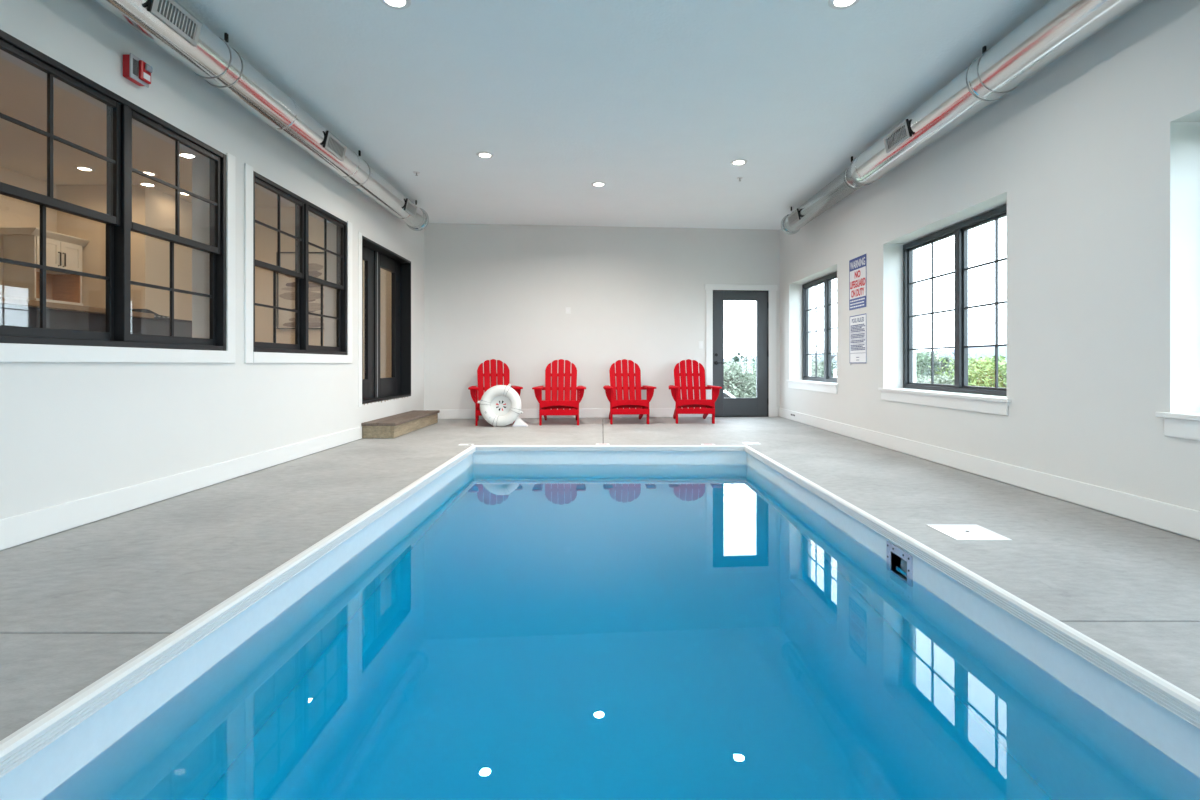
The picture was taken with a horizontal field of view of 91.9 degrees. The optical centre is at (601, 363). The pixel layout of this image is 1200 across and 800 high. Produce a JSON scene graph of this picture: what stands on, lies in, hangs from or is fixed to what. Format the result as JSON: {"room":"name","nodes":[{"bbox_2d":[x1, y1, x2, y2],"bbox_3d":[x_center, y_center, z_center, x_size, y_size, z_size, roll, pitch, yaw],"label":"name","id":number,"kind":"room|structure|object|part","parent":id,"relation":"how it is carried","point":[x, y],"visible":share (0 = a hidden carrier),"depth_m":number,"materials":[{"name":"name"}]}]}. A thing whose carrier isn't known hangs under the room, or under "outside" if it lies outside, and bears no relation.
{"room":"indoor swimming pool","nodes":[
{"label":"indoor swimming pool","id":0,"kind":"room"},
{"bbox_2d":[0,167,55,296],"bbox_3d":[-7.670,-1.018,2.950,0.100,2.965,12.900,0,0,0],"label":"wall","id":1,"kind":"structure","parent":0,"point":[14,213],"depth_m":7.60,"materials":[{"name":"beige paint"}]},
{"bbox_2d":[0,228,88,305],"bbox_3d":[-7.387,-1.262,7.713,0.464,0.925,0.765,0,0,0],"label":"upper cabinet","id":2,"kind":"object","parent":1,"relation":"attached to","point":[63,251],"visible":0.77,"depth_m":7.52,"materials":[{"name":"white wood"}]},
{"bbox_3d":[-7.387,-1.683,7.713,0.464,0.085,0.765,0,0,0],"label":"crown moulding","id":3,"kind":"part","parent":2,"relation":"part of","materials":[{"name":"white wood"}]},
{"bbox_3d":[-7.210,-1.445,7.553,0.020,0.370,0.317,0,0,0],"label":"cabinet door","id":4,"kind":"part","parent":2,"relation":"part of","materials":[{"name":"white wood"}]},
{"bbox_3d":[-7.182,-1.390,7.682,0.039,0.196,0.016,0,0,0],"label":"handle","id":5,"kind":"part","parent":2,"relation":"part of","materials":[{"name":"brown metal"}]},
{"bbox_3d":[-7.210,-1.445,7.877,0.020,0.370,0.317,0,0,0],"label":"cabinet door","id":6,"kind":"part","parent":2,"relation":"part of","materials":[{"name":"white wood"}]},
{"bbox_2d":[0,0,423,550],"bbox_3d":[-2.895,-0.590,2.925,0.250,3.220,12.850,0,0,0],"label":"wall","id":7,"kind":"structure","parent":0,"point":[70,431],"depth_m":3.81,"materials":[{"name":"paint"}]},
{"bbox_2d":[0,29,225,350],"bbox_3d":[-2.818,-0.819,3.381,0.104,1.443,1.783,0,0,0],"label":"window","id":8,"kind":"structure","parent":7,"relation":"in","point":[120,111],"depth_m":3.36,"materials":[{"name":"black metal"}]},
{"bbox_3d":[-2.835,-0.485,2.941,0.030,0.706,0.832,0,0,0],"label":"sash","id":9,"kind":"part","parent":8,"relation":"part of","materials":[{"name":"black metal"}]},
{"bbox_3d":[-2.798,-1.152,2.941,0.030,0.706,0.832,0,0,0],"label":"sash","id":10,"kind":"part","parent":8,"relation":"part of","materials":[{"name":"black"}]},
{"bbox_3d":[-2.835,-0.485,3.822,0.030,0.706,0.832,0,0,0],"label":"sash","id":11,"kind":"part","parent":8,"relation":"part of","materials":[{"name":"black"}]},
{"bbox_3d":[-2.798,-1.152,3.822,0.030,0.706,0.832,0,0,0],"label":"sash","id":12,"kind":"part","parent":8,"relation":"part of","materials":[{"name":"black"}]},
{"bbox_2d":[0,152,234,362],"bbox_3d":[-2.762,-0.783,3.382,0.016,1.553,1.965,0,0,0],"label":"trim","id":13,"kind":"structure","parent":7,"relation":"attached to","point":[9,352],"depth_m":3.74,"materials":[{"name":"white paint"}]},
{"bbox_2d":[123,53,152,87],"bbox_3d":[-2.723,-1.725,3.410,0.094,0.140,0.136,0,0,0],"label":"fire alarm","id":14,"kind":"object","parent":7,"relation":"attached to","point":[135,69],"visible":1,"depth_m":3.39,"materials":[{"name":"red plastic"}]},
{"bbox_2d":[133,58,135,74],"bbox_3d":[-2.713,-1.725,3.370,0.002,0.090,0.031,0,0,0],"label":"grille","id":15,"kind":"object","parent":14,"relation":"attached to","point":[134,59],"depth_m":3.36,"materials":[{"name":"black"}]},
{"bbox_2d":[0,426,361,549],"bbox_3d":[-2.763,0.784,2.770,0.014,0.139,12.540,0,0,0],"label":"baseboard","id":16,"kind":"structure","parent":7,"relation":"attached to","point":[22,528],"depth_m":3.48,"materials":[{"name":"white paint"}]},
{"bbox_2d":[244,163,351,362],"bbox_3d":[-2.762,-0.781,5.450,0.016,1.548,1.920,0,0,0],"label":"trim","id":17,"kind":"structure","parent":7,"relation":"attached to","point":[250,356],"depth_m":4.58,"materials":[{"name":"white paint"}]},
{"bbox_2d":[253,171,346,354],"bbox_3d":[-2.818,-0.816,5.445,0.104,1.438,1.710,0,0,0],"label":"window","id":18,"kind":"structure","parent":7,"relation":"in","point":[302,206],"depth_m":5.42,"materials":[{"name":"black metal"}]},
{"bbox_3d":[-2.835,-0.484,5.022,0.030,0.704,0.795,0,0,0],"label":"sash","id":19,"kind":"part","parent":18,"relation":"part of","materials":[{"name":"black"}]},
{"bbox_3d":[-2.798,-1.148,5.022,0.030,0.704,0.795,0,0,0],"label":"sash","id":20,"kind":"part","parent":18,"relation":"part of","materials":[{"name":"black"}]},
{"bbox_3d":[-2.835,-0.484,5.867,0.030,0.704,0.795,0,0,0],"label":"sash","id":21,"kind":"part","parent":18,"relation":"part of","materials":[{"name":"black"}]},
{"bbox_3d":[-2.798,-1.148,5.867,0.030,0.704,0.795,0,0,0],"label":"sash","id":22,"kind":"part","parent":18,"relation":"part of","materials":[{"name":"black metal"}]},
{"bbox_2d":[358,231,361,406],"bbox_3d":[-2.767,-0.508,6.635,0.006,1.996,0.099,0,0,0],"label":"trim","id":23,"kind":"structure","parent":7,"relation":"attached to","point":[359,233],"depth_m":6.61,"materials":[{"name":"white paint"}]},
{"bbox_2d":[362,236,410,404],"bbox_3d":[-2.873,-0.500,7.548,0.213,1.973,1.725,0,0,0],"label":"door","id":24,"kind":"structure","parent":7,"relation":"in","point":[375,256],"depth_m":7.71,"materials":[{"name":"black"}]},
{"bbox_2d":[56,185,390,378],"bbox_3d":[-5.320,-1.018,8.750,4.600,2.965,1.300,0,0,0],"label":"wall","id":25,"kind":"structure","parent":0,"point":[151,207],"depth_m":8.50,"materials":[{"name":"beige paint"}]},
{"bbox_2d":[276,252,323,328],"bbox_3d":[-4.720,-1.167,9.229,0.900,1.225,0.039,0,0,0],"label":"framed painting","id":26,"kind":"object","parent":25,"relation":"attached to","point":[285,285],"visible":0.52,"depth_m":9.24,"materials":[{"name":"white paper"}]},
{"bbox_2d":[0,0,1048,229],"bbox_3d":[-2.185,-2.400,3.100,10.870,0.400,13.700,0,0,0],"label":"ceiling","id":27,"kind":"structure","parent":0,"point":[653,101],"depth_m":4.77,"materials":[{"name":"paint"}]},
{"bbox_2d":[73,166,95,171],"bbox_3d":[-6.620,-2.496,7.420,0.212,0.008,0.212,0,0,0],"label":"recessed light","id":28,"kind":"object","parent":27,"relation":"in","point":[83,168],"visible":1,"depth_m":7.40,"materials":[{"name":"white paint"}]},
{"bbox_2d":[141,171,157,175],"bbox_3d":[-5.950,-2.496,7.600,0.212,0.008,0.212,0,0,0],"label":"recessed light","id":29,"kind":"object","parent":27,"relation":"in","point":[146,172],"visible":0.7,"depth_m":7.59,"materials":[{"name":"white paint"}]},
{"bbox_2d":[193,33,242,87],"bbox_3d":[-2.530,-2.019,3.805,0.285,0.362,0.135,0,0,0],"label":"hanger","id":30,"kind":"object","parent":27,"relation":"hanging from","point":[226,36],"visible":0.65,"depth_m":3.85,"materials":[{"name":"grey metal"}]},
{"bbox_2d":[348,150,369,185],"bbox_3d":[-2.530,-2.019,5.980,0.285,0.362,0.024,0,0,0],"label":"hanger","id":31,"kind":"object","parent":27,"relation":"hanging from","point":[359,151],"visible":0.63,"depth_m":5.98,"materials":[{"name":"grey metal"}]},
{"bbox_2d":[380,0,410,9],"bbox_3d":[-1.250,-2.196,3.500,0.188,0.008,0.188,0,0,0],"label":"recessed light","id":32,"kind":"object","parent":27,"relation":"in","point":[395,4],"visible":1,"depth_m":3.53,"materials":[{"name":"white paint"}]},
{"bbox_2d":[476,152,493,157],"bbox_3d":[-1.230,-2.196,6.100,0.188,0.008,0.188,0,0,0],"label":"recessed light","id":33,"kind":"object","parent":27,"relation":"in","point":[479,154],"visible":1,"depth_m":6.08,"materials":[{"name":"white paint"}]},
{"bbox_2d":[591,182,605,186],"bbox_3d":[-0.040,-2.196,7.090,0.188,0.008,0.188,0,0,0],"label":"recessed light","id":34,"kind":"object","parent":27,"relation":"in","point":[596,184],"visible":1,"depth_m":7.09,"materials":[{"name":"white paint"}]},
{"bbox_2d":[730,159,747,165],"bbox_3d":[1.490,-2.196,6.320,0.188,0.008,0.188,0,0,0],"label":"recessed light","id":35,"kind":"object","parent":27,"relation":"in","point":[736,162],"visible":1,"depth_m":6.31,"materials":[{"name":"white paint"}]},
{"bbox_2d":[828,0,859,9],"bbox_3d":[1.465,-2.196,3.500,0.188,0.008,0.188,0,0,0],"label":"recessed light","id":36,"kind":"object","parent":27,"relation":"in","point":[835,4],"visible":1,"depth_m":3.53,"materials":[{"name":"white paint"}]},
{"bbox_2d":[965,46,1015,101],"bbox_3d":[2.680,-2.010,3.965,0.321,0.380,0.135,0,0,0],"label":"hanger","id":37,"kind":"object","parent":27,"relation":"hanging from","point":[984,50],"visible":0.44,"depth_m":4.01,"materials":[{"name":"grey metal"}]},
{"bbox_2d":[0,417,1199,740],"bbox_3d":[0.070,0.905,3.150,5.780,0.090,13.300,0,0,0],"label":"floor","id":38,"kind":"structure","parent":0,"point":[77,604],"depth_m":2.78,"materials":[{"name":"concrete"}]},
{"bbox_2d":[361,410,439,437],"bbox_3d":[-2.572,0.769,7.580,0.394,0.182,1.820,0,0,0],"label":"wooden step","id":39,"kind":"structure","parent":38,"relation":"on","point":[393,426],"depth_m":7.01,"materials":[{"name":"beige wood"}]},
{"bbox_2d":[468,359,522,425],"bbox_3d":[-1.577,0.392,8.508,0.756,0.936,0.920,0,0,-13],"label":"chair","id":40,"kind":"object","parent":38,"relation":"on","point":[476,392],"visible":0.58,"depth_m":8.80,"materials":[{"name":"red wood"}]},
{"bbox_3d":[-1.855,0.341,8.348,0.143,0.024,0.732,0,0,-13],"label":"armrest","id":41,"kind":"part","parent":40,"relation":"part of","materials":[{"name":"red wood"}]},
{"bbox_3d":[-1.755,0.608,8.107,0.030,0.505,0.095,0,0,-13],"label":"leg","id":42,"kind":"part","parent":40,"relation":"part of","materials":[{"name":"red wood"}]},
{"bbox_3d":[-1.257,0.341,8.486,0.143,0.024,0.732,0,0,-13],"label":"armrest","id":43,"kind":"part","parent":40,"relation":"part of","materials":[{"name":"red wood"}]},
{"bbox_2d":[477,384,522,426],"bbox_3d":[-1.400,0.579,7.984,0.633,0.613,0.194,0,0,0],"label":"life ring","id":44,"kind":"object","parent":38,"relation":"on","point":[500,405],"visible":1,"depth_m":7.95,"materials":[{"name":"white plastic"}]},
{"bbox_3d":[-1.395,0.576,8.007,0.324,0.327,0.090,0,0,0],"label":"dish","id":45,"kind":"part","parent":44,"relation":"part of","materials":[{"name":"white plastic"}]},
{"bbox_2d":[513,417,527,426],"bbox_3d":[-1.130,0.797,8.029,0.205,0.125,0.122,0,0,0],"label":"wedge","id":46,"kind":"object","parent":38,"relation":"on","point":[519,422],"visible":1,"depth_m":7.97,"materials":[{"name":"white plastic"}]},
{"bbox_2d":[532,359,585,424],"bbox_3d":[-0.614,0.392,8.518,0.756,0.936,0.920,0,0,-2],"label":"chair","id":47,"kind":"object","parent":38,"relation":"on","point":[571,407],"visible":1,"depth_m":8.71,"materials":[{"name":"red wood"}]},
{"bbox_3d":[-0.864,0.608,8.158,0.030,0.505,0.095,0,0,-2],"label":"leg","id":48,"kind":"part","parent":47,"relation":"part of","materials":[{"name":"red wood"}]},
{"bbox_3d":[-0.339,0.608,8.177,0.030,0.505,0.095,0,0,-2],"label":"leg","id":49,"kind":"part","parent":47,"relation":"part of","materials":[{"name":"red wood"}]},
{"bbox_2d":[0,445,1199,799],"bbox_3d":[0.141,1.654,2.208,3.087,1.612,7.835,0,0,0],"label":"swimming pool","id":50,"kind":"object","parent":38,"relation":"in","point":[511,622],"visible":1,"depth_m":1.93,"materials":[{"name":"liquid"}]},
{"bbox_3d":[1.511,1.049,2.951,0.008,0.222,0.247,0,0,0],"label":"skimmer frame","id":51,"kind":"part","parent":50,"relation":"part of","materials":[{"name":"grey plastic"}]},
{"bbox_2d":[603,359,655,423],"bbox_3d":[0.377,0.392,8.657,0.756,0.936,0.920,0,0,-3],"label":"chair","id":52,"kind":"object","parent":38,"relation":"on","point":[622,401],"visible":1,"depth_m":8.85,"materials":[{"name":"red wood"}]},
{"bbox_3d":[0.075,0.341,8.548,0.143,0.024,0.732,0,0,-3],"label":"armrest","id":53,"kind":"part","parent":52,"relation":"part of","materials":[{"name":"red wood"}]},
{"bbox_3d":[0.132,0.608,8.294,0.030,0.505,0.095,0,0,-3],"label":"leg","id":54,"kind":"part","parent":52,"relation":"part of","materials":[{"name":"red wood"}]},
{"bbox_3d":[0.609,0.693,8.701,0.025,0.334,0.849,0,0,-3],"label":"leg","id":55,"kind":"part","parent":52,"relation":"part of","materials":[{"name":"red wood"}]},
{"bbox_3d":[0.658,0.608,8.321,0.030,0.505,0.095,0,0,-3],"label":"leg","id":56,"kind":"part","parent":52,"relation":"part of","materials":[{"name":"red wood"}]},
{"bbox_3d":[0.688,0.341,8.580,0.143,0.024,0.732,0,0,-3],"label":"armrest","id":57,"kind":"part","parent":52,"relation":"part of","materials":[{"name":"red wood"}]},
{"bbox_2d":[669,359,721,423],"bbox_3d":[1.359,0.392,8.748,0.756,0.936,0.920,0,0,2],"label":"chair","id":58,"kind":"object","parent":38,"relation":"on","point":[684,405],"visible":1,"depth_m":8.94,"materials":[{"name":"red wood"}]},
{"bbox_3d":[1.049,0.341,8.665,0.143,0.024,0.732,0,0,2],"label":"armrest","id":59,"kind":"part","parent":58,"relation":"part of","materials":[{"name":"red wood"}]},
{"bbox_3d":[1.083,0.608,8.407,0.030,0.505,0.095,0,0,2],"label":"leg","id":60,"kind":"part","parent":58,"relation":"part of","materials":[{"name":"red wood"}]},
{"bbox_3d":[1.594,0.693,8.771,0.025,0.334,0.849,0,0,2],"label":"leg","id":61,"kind":"part","parent":58,"relation":"part of","materials":[{"name":"red wood"}]},
{"bbox_3d":[1.609,0.608,8.388,0.030,0.505,0.095,0,0,2],"label":"leg","id":62,"kind":"part","parent":58,"relation":"part of","materials":[{"name":"red wood"}]},
{"bbox_3d":[1.662,0.341,8.643,0.143,0.024,0.732,0,0,2],"label":"armrest","id":63,"kind":"part","parent":58,"relation":"part of","materials":[{"name":"red wood"}]},
{"bbox_2d":[742,442,759,443],"bbox_3d":[1.615,0.858,6.265,0.170,0.004,0.130,0,0,0],"label":"lid","id":64,"kind":"object","parent":38,"relation":"on","point":[742,442],"depth_m":6.27,"materials":[{"name":"white plastic"}]},
{"bbox_2d":[927,525,1011,539],"bbox_3d":[1.864,0.858,2.960,0.272,0.005,0.270,0,0,0],"label":"lid","id":65,"kind":"object","parent":38,"relation":"on","point":[957,532],"visible":1,"depth_m":2.95,"materials":[{"name":"white plastic"}]},
{"bbox_2d":[424,223,779,418],"bbox_3d":[0.071,-0.590,9.396,5.720,3.220,0.250,0,0,-5],"label":"wall","id":66,"kind":"structure","parent":0,"point":[503,292],"depth_m":9.23,"materials":[{"name":"paint"}]},
{"bbox_2d":[566,307,570,313],"bbox_3d":[-0.540,-0.850,9.216,0.080,0.100,0.009,0,0,-5],"label":"wall plate","id":67,"kind":"object","parent":66,"relation":"attached to","point":[568,309],"visible":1,"depth_m":9.22,"materials":[{"name":"white paint"}]},
{"bbox_2d":[435,408,702,418],"bbox_3d":[-0.529,0.782,9.214,4.455,0.144,0.014,0,0,-5],"label":"baseboard","id":68,"kind":"structure","parent":66,"relation":"attached to","point":[598,412],"depth_m":9.22,"materials":[{"name":"white paint"}]},
{"bbox_2d":[699,341,702,348],"bbox_3d":[1.601,-0.310,9.388,0.075,0.120,0.012,0,0,-5],"label":"light switch","id":69,"kind":"object","parent":66,"relation":"attached to","point":[700,342],"visible":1,"depth_m":9.39,"materials":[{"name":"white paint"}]},
{"bbox_2d":[713,290,768,416],"bbox_3d":[2.249,-0.170,9.541,0.933,2.060,0.312,0,0,-5],"label":"door","id":70,"kind":"structure","parent":66,"relation":"in","point":[758,406],"depth_m":9.46,"materials":[{"name":"grey metal"}]},
{"bbox_2d":[705,284,777,416],"bbox_3d":[2.267,-0.217,9.438,1.209,2.155,0.020,0,0,-5],"label":"trim","id":71,"kind":"structure","parent":66,"relation":"attached to","point":[709,288],"depth_m":9.44,"materials":[{"name":"white paint"}]},
{"bbox_2d":[780,0,1199,540],"bbox_3d":[3.080,-0.590,3.175,0.340,3.220,13.350,0,0,0],"label":"wall","id":72,"kind":"structure","parent":0,"point":[1093,158],"depth_m":3.62,"materials":[{"name":"paint"}]},
{"bbox_2d":[786,272,837,393],"bbox_3d":[3.035,-0.429,8.098,0.310,1.598,1.925,0,0,0],"label":"window","id":73,"kind":"structure","parent":72,"relation":"in","point":[827,385],"depth_m":8.18,"materials":[{"name":"glass"},{"name":"metal"},{"name":"paint"}]},
{"bbox_3d":[3.155,-0.485,8.547,0.030,1.386,0.828,0,0,0],"label":"sash","id":74,"kind":"part","parent":73,"relation":"part of","materials":[{"name":"black metal"}]},
{"bbox_3d":[3.150,-0.490,8.098,0.080,1.476,1.817,0,0,0],"label":"frame","id":75,"kind":"part","parent":73,"relation":"part of","materials":[{"name":"black metal"}]},
{"bbox_3d":[3.155,-0.485,7.648,0.030,1.386,0.828,0,0,0],"label":"sash","id":76,"kind":"part","parent":73,"relation":"part of","materials":[{"name":"black metal"}]},
{"bbox_2d":[849,253,866,309],"bbox_3d":[2.907,-0.922,6.595,0.006,0.586,0.440,0,0,0],"label":"warning sign","id":77,"kind":"object","parent":72,"relation":"attached to","point":[857,266],"visible":1,"depth_m":6.57,"materials":[{"name":"white"}]},
{"bbox_2d":[850,298,864,307],"bbox_3d":[2.905,-0.692,6.600,0.001,0.082,0.370,0,0,0],"label":"print","id":78,"kind":"object","parent":77,"relation":"attached to","point":[854,302],"depth_m":6.60,"materials":[{"name":"white"}]},
{"bbox_2d":[850,313,866,362],"bbox_3d":[2.907,-0.282,6.590,0.005,0.550,0.430,0,0,0],"label":"sign","id":79,"kind":"object","parent":72,"relation":"attached to","point":[858,323],"visible":1,"depth_m":6.57,"materials":[{"name":"white"}]},
{"bbox_2d":[850,324,864,357],"bbox_3d":[2.905,-0.245,6.590,0.001,0.406,0.390,0,0,0],"label":"print","id":80,"kind":"object","parent":79,"relation":"attached to","point":[857,331],"depth_m":6.60,"materials":[{"name":"blue"}]},
{"bbox_2d":[878,204,1010,415],"bbox_3d":[3.035,-0.429,5.086,0.310,1.598,1.928,0,0,0],"label":"window","id":81,"kind":"structure","parent":72,"relation":"in","point":[976,401],"depth_m":5.06,"materials":[{"name":"glass"},{"name":"metal"},{"name":"paint"}]},
{"bbox_3d":[3.155,-0.485,5.536,0.030,1.386,0.830,0,0,0],"label":"sash","id":82,"kind":"part","parent":81,"relation":"part of","materials":[{"name":"black metal"}]},
{"bbox_3d":[3.155,-0.485,4.636,0.030,1.386,0.830,0,0,0],"label":"sash","id":83,"kind":"part","parent":81,"relation":"part of","materials":[{"name":"black metal"}]},
{"bbox_2d":[779,408,1199,539],"bbox_3d":[2.903,0.784,2.995,0.014,0.139,12.990,0,0,0],"label":"baseboard","id":84,"kind":"structure","parent":72,"relation":"attached to","point":[1184,521],"depth_m":3.81,"materials":[{"name":"white paint"}]},
{"bbox_2d":[1155,412,1199,439],"bbox_3d":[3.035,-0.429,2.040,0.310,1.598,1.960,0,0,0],"label":"windowsill","id":85,"kind":"structure","parent":72,"relation":"in","point":[1180,425],"depth_m":2.90,"materials":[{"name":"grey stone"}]},
{"bbox_3d":[-5.320,0.565,2.875,4.600,0.200,12.750,0,0,0],"label":"floor","id":86,"kind":"structure","parent":0,"visible":0},
{"bbox_2d":[0,297,191,337],"bbox_3d":[-5.300,-0.043,5.215,0.800,1.015,5.430,0,0,0],"label":"countertop","id":87,"kind":"structure","parent":86,"relation":"on","point":[13,311],"depth_m":5.48,"materials":[{"name":"grey stone"}]},
{"bbox_2d":[131,309,169,317],"bbox_3d":[-5.170,-0.568,6.590,0.260,0.085,0.420,0,0,0],"label":"countertop appliance","id":88,"kind":"object","parent":87,"relation":"on","point":[134,310],"visible":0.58,"depth_m":6.46,"materials":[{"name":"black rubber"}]},
{"label":"outside","id":89,"kind":"structure","parent":0,"visible":0},
{"bbox_3d":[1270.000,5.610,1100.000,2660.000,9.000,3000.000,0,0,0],"label":"ground","id":90,"kind":"structure","parent":89,"visible":0},
{"bbox_2d":[724,390,735,397],"bbox_3d":[4.954,2.037,29.997,4.492,1.580,1.825,0,0,0],"label":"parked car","id":91,"kind":"object","parent":90,"relation":"on","point":[726,394],"visible":0.02,"depth_m":29.10,"materials":[{"name":"white"}]},
{"bbox_2d":[724,360,755,397],"bbox_3d":[7.169,1.511,32.816,5.762,3.452,4.702,0,0,0],"label":"tree","id":92,"kind":"object","parent":90,"relation":"on","point":[729,375],"visible":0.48,"depth_m":32.66,"materials":[{"name":"green plant"}]},
{"bbox_2d":[724,370,755,397],"bbox_3d":[6.549,2.217,36.231,7.649,3.998,8.514,0,0,0],"label":"tree","id":93,"kind":"object","parent":90,"relation":"on","point":[749,370],"visible":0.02,"depth_m":33.88,"materials":[{"name":"green plant"}]},
{"bbox_2d":[725,344,755,381],"bbox_3d":[9.845,1.184,39.858,6.664,5.190,5.708,0,0,0],"label":"tree","id":94,"kind":"object","parent":90,"relation":"on","point":[749,353],"visible":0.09,"depth_m":39.97,"materials":[{"name":"green plant"}]},
{"bbox_2d":[725,368,755,397],"bbox_3d":[9.175,1.909,35.710,6.312,3.558,5.090,0,0,43],"label":"tree","id":95,"kind":"object","parent":90,"relation":"on","point":[742,368],"visible":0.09,"depth_m":35.26,"materials":[{"name":"green plant"}]},
{"bbox_2d":[729,352,755,397],"bbox_3d":[8.466,1.316,35.131,2.496,4.075,2.688,0,0,18],"label":"tree","id":96,"kind":"object","parent":90,"relation":"on","point":[734,356],"visible":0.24,"depth_m":34.93,"materials":[{"name":"green plant"}]},
{"bbox_2d":[749,360,836,393],"bbox_3d":[9.535,1.203,26.211,5.370,2.770,4.982,0,0,0],"label":"tree","id":97,"kind":"object","parent":90,"relation":"on","point":[813,362],"visible":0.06,"depth_m":24.84,"materials":[{"name":"green plant"}]},
{"bbox_2d":[811,345,836,375],"bbox_3d":[9.859,0.841,24.742,3.891,3.325,4.584,0,0,42],"label":"tree","id":98,"kind":"object","parent":90,"relation":"on","point":[832,356],"visible":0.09,"depth_m":24.63,"materials":[{"name":"green plant"}]},
{"bbox_2d":[813,367,836,382],"bbox_3d":[8.853,1.255,21.915,4.093,2.327,4.110,0,0,15],"label":"tree","id":99,"kind":"object","parent":90,"relation":"on","point":[833,370],"visible":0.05,"depth_m":21.53,"materials":[{"name":"green plant"}]},
{"bbox_2d":[916,351,930,389],"bbox_3d":[13.424,1.008,23.672,2.842,3.103,3.116,0,0,-32],"label":"tree","id":100,"kind":"object","parent":90,"relation":"on","point":[922,359],"visible":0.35,"depth_m":23.74,"materials":[{"name":"green plant"}]},
{"bbox_2d":[923,357,952,390],"bbox_3d":[11.524,0.940,19.747,2.124,2.432,2.328,0,0,15],"label":"tree","id":101,"kind":"object","parent":90,"relation":"on","point":[936,369],"visible":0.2,"depth_m":20.01,"materials":[{"name":"green plant"}]},
{"bbox_2d":[916,374,984,392],"bbox_3d":[10.108,1.071,16.880,3.430,1.556,3.100,0,0,36],"label":"tree","id":102,"kind":"object","parent":90,"relation":"on","point":[944,380],"visible":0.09,"depth_m":16.76,"materials":[{"name":"green plant"}]},
{"bbox_2d":[916,350,985,375],"bbox_3d":[14.901,1.210,28.165,7.439,3.889,7.032,0,0,13],"label":"tree","id":103,"kind":"object","parent":90,"relation":"on","point":[936,353],"visible":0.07,"depth_m":27.39,"materials":[{"name":"green plant"}]},
{"bbox_2d":[929,355,1006,387],"bbox_3d":[11.371,0.939,16.851,3.873,2.420,4.312,0,0,-43],"label":"tree","id":104,"kind":"object","parent":90,"relation":"on","point":[986,358],"visible":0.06,"depth_m":16.50,"materials":[{"name":"green plant"}]},
{"bbox_2d":[952,360,1006,395],"bbox_3d":[10.704,0.858,15.043,3.552,1.947,3.462,0,0,0],"label":"tree","id":105,"kind":"object","parent":90,"relation":"on","point":[1001,365],"visible":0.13,"depth_m":14.97,"materials":[{"name":"green plant"}]},
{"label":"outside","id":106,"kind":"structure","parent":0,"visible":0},
{"bbox_2d":[724,346,1006,367],"bbox_3d":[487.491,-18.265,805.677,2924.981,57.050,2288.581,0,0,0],"label":"hills","id":107,"kind":"structure","parent":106,"point":[1002,350],"depth_m":1312.44,"materials":[{"name":"green plant"}]},
{"bbox_3d":[-2.530,-2.019,7.800,0.285,0.362,0.024,0,0,0],"label":"hanger","id":108,"kind":"object","parent":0,"visible":0},
{"bbox_2d":[94,0,428,230],"bbox_3d":[-2.529,-1.980,2.234,0.320,0.318,11.428,0,0,0],"label":"ventilation duct","id":109,"kind":"object","parent":108,"relation":"hanging from","point":[169,25],"visible":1,"depth_m":4.03,"materials":[{"name":"silver metal"}]},
{"bbox_2d":[146,0,201,46],"bbox_3d":[-2.409,-1.952,3.265,0.072,0.142,0.350,0,0,0],"label":"grille","id":110,"kind":"object","parent":109,"relation":"attached to","point":[167,16],"depth_m":3.26,"materials":[{"name":"silver metal"}]},
{"bbox_2d":[322,130,346,160],"bbox_3d":[-2.407,-1.949,5.205,0.076,0.148,0.370,0,0,0],"label":"grille","id":111,"kind":"object","parent":109,"relation":"attached to","point":[333,149],"depth_m":5.18,"materials":[{"name":"silver metal"}]},
{"bbox_2d":[403,198,416,217],"bbox_3d":[-2.407,-1.949,7.265,0.076,0.148,0.390,0,0,0],"label":"grille","id":112,"kind":"object","parent":109,"relation":"attached to","point":[409,208],"depth_m":7.24,"materials":[{"name":"silver metal"}]},
{"bbox_3d":[2.680,-2.026,8.120,0.255,0.347,0.024,0,0,0],"label":"hanger","id":113,"kind":"object","parent":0,"visible":0},
{"bbox_2d":[781,0,1144,234],"bbox_3d":[2.670,-1.980,2.379,0.337,0.317,11.718,0,0,0],"label":"ventilation duct","id":114,"kind":"object","parent":113,"relation":"hanging from","point":[1057,27],"visible":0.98,"depth_m":3.97,"materials":[{"name":"silver metal"}]},
{"bbox_2d":[787,208,800,226],"bbox_3d":[2.570,-1.952,7.745,0.072,0.148,0.410,0,0,0],"label":"grille","id":115,"kind":"object","parent":114,"relation":"attached to","point":[794,219],"depth_m":7.74,"materials":[{"name":"silver metal"}]},
{"bbox_2d":[883,119,912,152],"bbox_3d":[2.542,-1.945,4.970,0.080,0.150,0.400,0,0,0],"label":"grille","id":116,"kind":"object","parent":114,"relation":"attached to","point":[900,138],"depth_m":4.95,"materials":[{"name":"silver metal"}]}
]}

